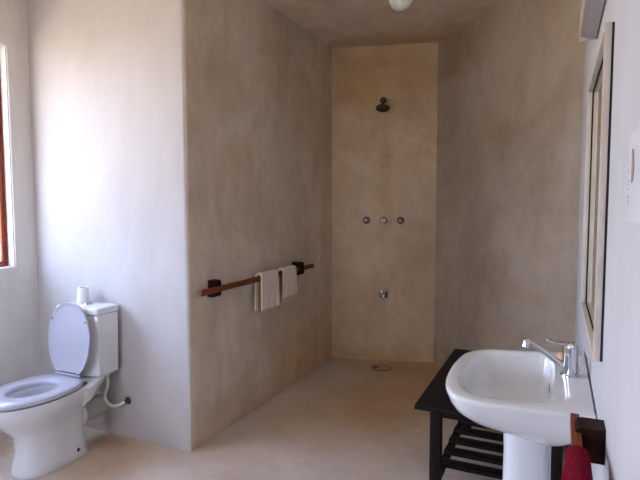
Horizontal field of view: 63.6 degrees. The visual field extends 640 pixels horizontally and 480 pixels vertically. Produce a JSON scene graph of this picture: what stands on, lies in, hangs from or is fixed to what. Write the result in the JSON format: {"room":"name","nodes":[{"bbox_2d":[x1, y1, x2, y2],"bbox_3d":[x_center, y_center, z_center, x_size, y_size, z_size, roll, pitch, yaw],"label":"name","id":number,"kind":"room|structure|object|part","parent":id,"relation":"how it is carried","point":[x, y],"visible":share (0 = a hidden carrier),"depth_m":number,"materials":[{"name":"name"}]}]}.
{"room":"bathroom","nodes":[
{"label":"bathroom","id":0,"kind":"room"},
{"bbox_2d":[0,0,40,432],"bbox_3d":[-2.650,-0.108,1.793,0.250,2.775,3.742,2,4,25],"label":"wall","id":1,"kind":"structure","parent":0,"point":[20,358],"depth_m":3.19,"materials":[{"name":"paint"}]},
{"bbox_2d":[0,82,7,266],"bbox_3d":[-2.329,-0.446,2.363,0.045,1.328,1.783,2,4,25],"label":"window","id":2,"kind":"structure","parent":1,"relation":"in","point":[3,223],"depth_m":3.17,"materials":[{"name":"brown wood"}]},
{"bbox_2d":[27,0,190,451],"bbox_3d":[-1.239,-0.200,3.110,1.206,2.775,0.163,2,4,25],"label":"wall","id":3,"kind":"structure","parent":0,"point":[107,98],"depth_m":2.99,"materials":[{"name":"paint"}]},
{"bbox_2d":[124,397,130,403],"bbox_3d":[-1.138,0.950,3.040,0.046,0.046,0.024,2,4,25],"label":"valve","id":4,"kind":"object","parent":3,"relation":"attached to","point":[127,400],"visible":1,"depth_m":3.04,"materials":[{"name":"silver metal"}]},
{"bbox_2d":[183,0,331,451],"bbox_3d":[-0.366,-0.244,3.733,0.164,2.775,2.011,2,4,25],"label":"wall","id":5,"kind":"structure","parent":0,"point":[258,83],"depth_m":3.38,"materials":[{"name":"grey paint"}]},
{"bbox_2d":[199,261,313,296],"bbox_3d":[-0.373,0.246,3.475,0.073,0.097,1.428,2,4,25],"label":"towel rail","id":6,"kind":"object","parent":5,"relation":"attached to","point":[214,289],"visible":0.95,"depth_m":3.08,"materials":[{"name":"red wood"}]},
{"bbox_2d":[254,269,279,311],"bbox_3d":[-0.354,0.340,3.466,0.062,0.265,0.230,2,4,25],"label":"hand towel","id":7,"kind":"object","parent":6,"relation":"hanging from","point":[266,296],"visible":0.98,"depth_m":3.42,"materials":[{"name":"white fabric"}]},
{"bbox_2d":[277,265,296,301],"bbox_3d":[-0.236,0.312,3.718,0.063,0.244,0.208,2,4,25],"label":"hand towel","id":8,"kind":"object","parent":6,"relation":"hanging from","point":[288,280],"visible":0.98,"depth_m":3.68,"materials":[{"name":"white fabric"}]},
{"bbox_2d":[0,358,566,479],"bbox_3d":[-0.715,1.297,2.137,3.455,0.120,6.009,2,4,25],"label":"floor","id":9,"kind":"structure","parent":0,"point":[345,419],"depth_m":3.00,"materials":[{"name":"beige concrete"}]},
{"bbox_2d":[0,301,124,478],"bbox_3d":[-1.456,0.773,2.771,0.388,0.840,0.728,2,4,24],"label":"toilet","id":10,"kind":"object","parent":9,"relation":"on","point":[45,415],"visible":1,"depth_m":2.80,"materials":[{"name":"white ceramic"}]},
{"bbox_3d":[-1.498,0.783,2.674,0.388,0.027,0.517,2,4,24],"label":"seat","id":11,"kind":"part","parent":10,"relation":"part of","materials":[{"name":"white plastic"}]},
{"bbox_3d":[-1.396,0.549,2.873,0.320,0.408,0.043,2,4,24],"label":"lid","id":12,"kind":"part","parent":10,"relation":"part of","materials":[{"name":"white plastic"}]},
{"bbox_2d":[77,287,88,303],"bbox_3d":[-1.396,0.323,3.039,0.069,0.090,0.068,2,4,25],"label":"toilet roll","id":13,"kind":"object","parent":10,"relation":"on","point":[83,292],"visible":0.99,"depth_m":3.01,"materials":[{"name":"paper"}]},
{"bbox_3d":[-1.352,0.393,2.983,0.318,0.039,0.189,2,4,24],"label":"cistern lid","id":14,"kind":"part","parent":10,"relation":"part of","materials":[{"name":"white ceramic"}]},
{"bbox_2d":[372,365,390,370],"bbox_3d":[0.516,1.079,4.362,0.167,0.005,0.166,2,4,25],"label":"floor drain","id":15,"kind":"object","parent":9,"relation":"on","point":[374,367],"visible":1,"depth_m":4.36,"materials":[{"name":"metal"}]},
{"bbox_2d":[414,349,562,479],"bbox_3d":[0.895,0.952,2.606,0.605,0.500,0.980,2,4,25],"label":"side table","id":16,"kind":"object","parent":9,"relation":"on","point":[435,399],"visible":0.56,"depth_m":2.38,"materials":[{"name":"black wood"}]},
{"bbox_3d":[0.513,0.984,2.290,0.048,0.480,0.045,2,4,25],"label":"leg","id":17,"kind":"part","parent":16,"relation":"part of","materials":[{"name":"black wood"}]},
{"bbox_3d":[0.699,1.046,2.697,0.032,0.030,0.840,2,4,25],"label":"shelf rail","id":18,"kind":"part","parent":16,"relation":"part of","materials":[{"name":"black wood"}]},
{"bbox_3d":[0.952,0.998,2.088,0.045,0.480,0.045,2,4,25],"label":"leg","id":19,"kind":"part","parent":16,"relation":"part of","materials":[{"name":"black wood"}]},
{"bbox_2d":[446,349,595,479],"bbox_3d":[0.626,0.839,1.662,0.403,0.856,0.639,2,4,25],"label":"basin","id":20,"kind":"object","parent":9,"relation":"on","point":[524,396],"visible":0.94,"depth_m":1.57,"materials":[{"name":"white ceramic"}]},
{"bbox_2d":[522,338,580,377],"bbox_3d":[0.713,0.361,1.592,0.166,0.113,0.054,0,4,7],"label":"mixer tap","id":21,"kind":"object","parent":20,"relation":"on","point":[569,365],"visible":1,"depth_m":1.58,"materials":[{"name":"silver metal"}]},
{"bbox_3d":[0.708,0.359,1.601,0.122,0.095,0.025,1,4,16],"label":"spout","id":22,"kind":"part","parent":21,"relation":"part of","materials":[{"name":"silver metal"}]},
{"bbox_3d":[0.744,0.320,1.593,0.088,0.032,0.044,2,4,25],"label":"lever","id":23,"kind":"part","parent":21,"relation":"part of","materials":[{"name":"silver metal"}]},
{"bbox_2d":[556,352,561,360],"bbox_3d":[0.817,0.393,1.742,0.034,0.028,0.049,2,4,25],"label":"soap","id":24,"kind":"object","parent":20,"relation":"on","point":[559,355],"visible":0.38,"depth_m":1.73,"materials":[{"name":"orange"}]},
{"bbox_2d":[264,0,501,47],"bbox_3d":[-0.718,-1.591,1.938,3.455,0.200,6.009,2,4,25],"label":"ceiling","id":25,"kind":"structure","parent":0,"point":[338,23],"depth_m":3.77,"materials":[{"name":"paint"}]},
{"bbox_2d":[389,0,412,11],"bbox_3d":[0.492,-1.484,3.136,0.148,0.180,0.148,2,4,25],"label":"ceiling light","id":26,"kind":"object","parent":25,"relation":"attached to","point":[397,5],"visible":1,"depth_m":3.11,"materials":[{"name":"white glass"}]},
{"bbox_2d":[332,42,437,361],"bbox_3d":[0.574,-0.303,4.576,1.071,2.775,0.185,1,4,10],"label":"wall","id":27,"kind":"structure","parent":0,"point":[384,163],"depth_m":4.49,"materials":[{"name":"paint"}]},
{"bbox_2d":[363,217,369,223],"bbox_3d":[0.402,-0.171,4.495,0.062,0.062,0.058,1,4,9],"label":"tap","id":28,"kind":"object","parent":27,"relation":"attached to","point":[366,220],"visible":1,"depth_m":4.48,"materials":[{"name":"silver metal"}]},
{"bbox_2d":[376,97,389,111],"bbox_3d":[0.529,-1.151,4.344,0.116,0.142,0.180,1,4,9],"label":"rose","id":29,"kind":"object","parent":27,"relation":"attached to","point":[382,107],"visible":1,"depth_m":4.31,"materials":[{"name":"metal"}]},
{"bbox_3d":[0.524,-1.111,4.312,0.116,0.068,0.109,1,4,9],"label":"spray plate","id":30,"kind":"part","parent":29,"relation":"part of","materials":[{"name":"metal"}]},
{"bbox_2d":[380,216,386,225],"bbox_3d":[0.548,-0.162,4.467,0.068,0.083,0.067,1,4,9],"label":"shower valve","id":31,"kind":"object","parent":27,"relation":"attached to","point":[383,220],"visible":1,"depth_m":4.46,"materials":[{"name":"silver metal"}]},
{"bbox_2d":[380,290,387,297],"bbox_3d":[0.555,0.475,4.511,0.070,0.070,0.064,1,4,9],"label":"spout","id":32,"kind":"object","parent":27,"relation":"attached to","point":[383,293],"visible":1,"depth_m":4.53,"materials":[{"name":"silver metal"}]},
{"bbox_2d":[397,217,403,223],"bbox_3d":[0.693,-0.168,4.447,0.062,0.062,0.058,1,4,9],"label":"tap","id":33,"kind":"object","parent":27,"relation":"attached to","point":[400,220],"visible":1,"depth_m":4.43,"materials":[{"name":"silver metal"}]},
{"bbox_2d":[434,0,584,447],"bbox_3d":[1.264,-0.242,3.667,0.181,2.775,1.829,-1,4,-15],"label":"wall","id":34,"kind":"structure","parent":0,"point":[510,92],"depth_m":3.40,"materials":[{"name":"paint"}]},
{"bbox_2d":[575,0,639,479],"bbox_3d":[0.556,-0.041,0.772,0.160,2.775,4.570,2,4,25],"label":"wall","id":35,"kind":"structure","parent":0,"point":[615,380],"depth_m":0.93,"materials":[{"name":"paint"}]},
{"bbox_2d":[570,413,605,464],"bbox_3d":[0.420,0.446,0.778,0.064,0.072,0.865,2,4,25],"label":"towel rail","id":36,"kind":"object","parent":35,"relation":"attached to","point":[588,433],"visible":0.74,"depth_m":1.07,"materials":[{"name":"red wood"}]},
{"bbox_2d":[561,445,592,479],"bbox_3d":[0.436,0.597,0.876,0.065,0.382,0.325,2,4,25],"label":"hand towel","id":37,"kind":"object","parent":36,"relation":"hanging from","point":[577,464],"visible":1,"depth_m":0.94,"materials":[{"name":"red fabric"}]},
{"bbox_2d":[579,0,605,40],"bbox_3d":[0.761,-0.686,1.430,0.054,0.095,0.595,2,4,25],"label":"wall light","id":38,"kind":"object","parent":35,"relation":"attached to","point":[591,12],"visible":1,"depth_m":1.53,"materials":[{"name":"white"}]},
{"bbox_2d":[585,0,603,37],"bbox_3d":[0.765,-0.646,1.427,0.031,0.008,0.562,2,4,25],"label":"diffuser","id":39,"kind":"object","parent":38,"relation":"attached to","point":[594,9],"depth_m":1.50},
{"bbox_2d":[581,22,614,361],"bbox_3d":[0.792,-0.123,1.494,0.019,0.762,0.735,2,4,25],"label":"wall mirror","id":40,"kind":"object","parent":35,"relation":"attached to","point":[599,103],"visible":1,"depth_m":1.41,"materials":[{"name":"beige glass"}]},
{"bbox_2d":[627,127,639,223],"bbox_3d":[0.443,-0.091,0.719,0.003,0.135,0.240,2,4,25],"label":"paper notice","id":41,"kind":"object","parent":35,"relation":"attached to","point":[633,197],"visible":1,"depth_m":0.76,"materials":[{"name":"white paper"}]}
]}

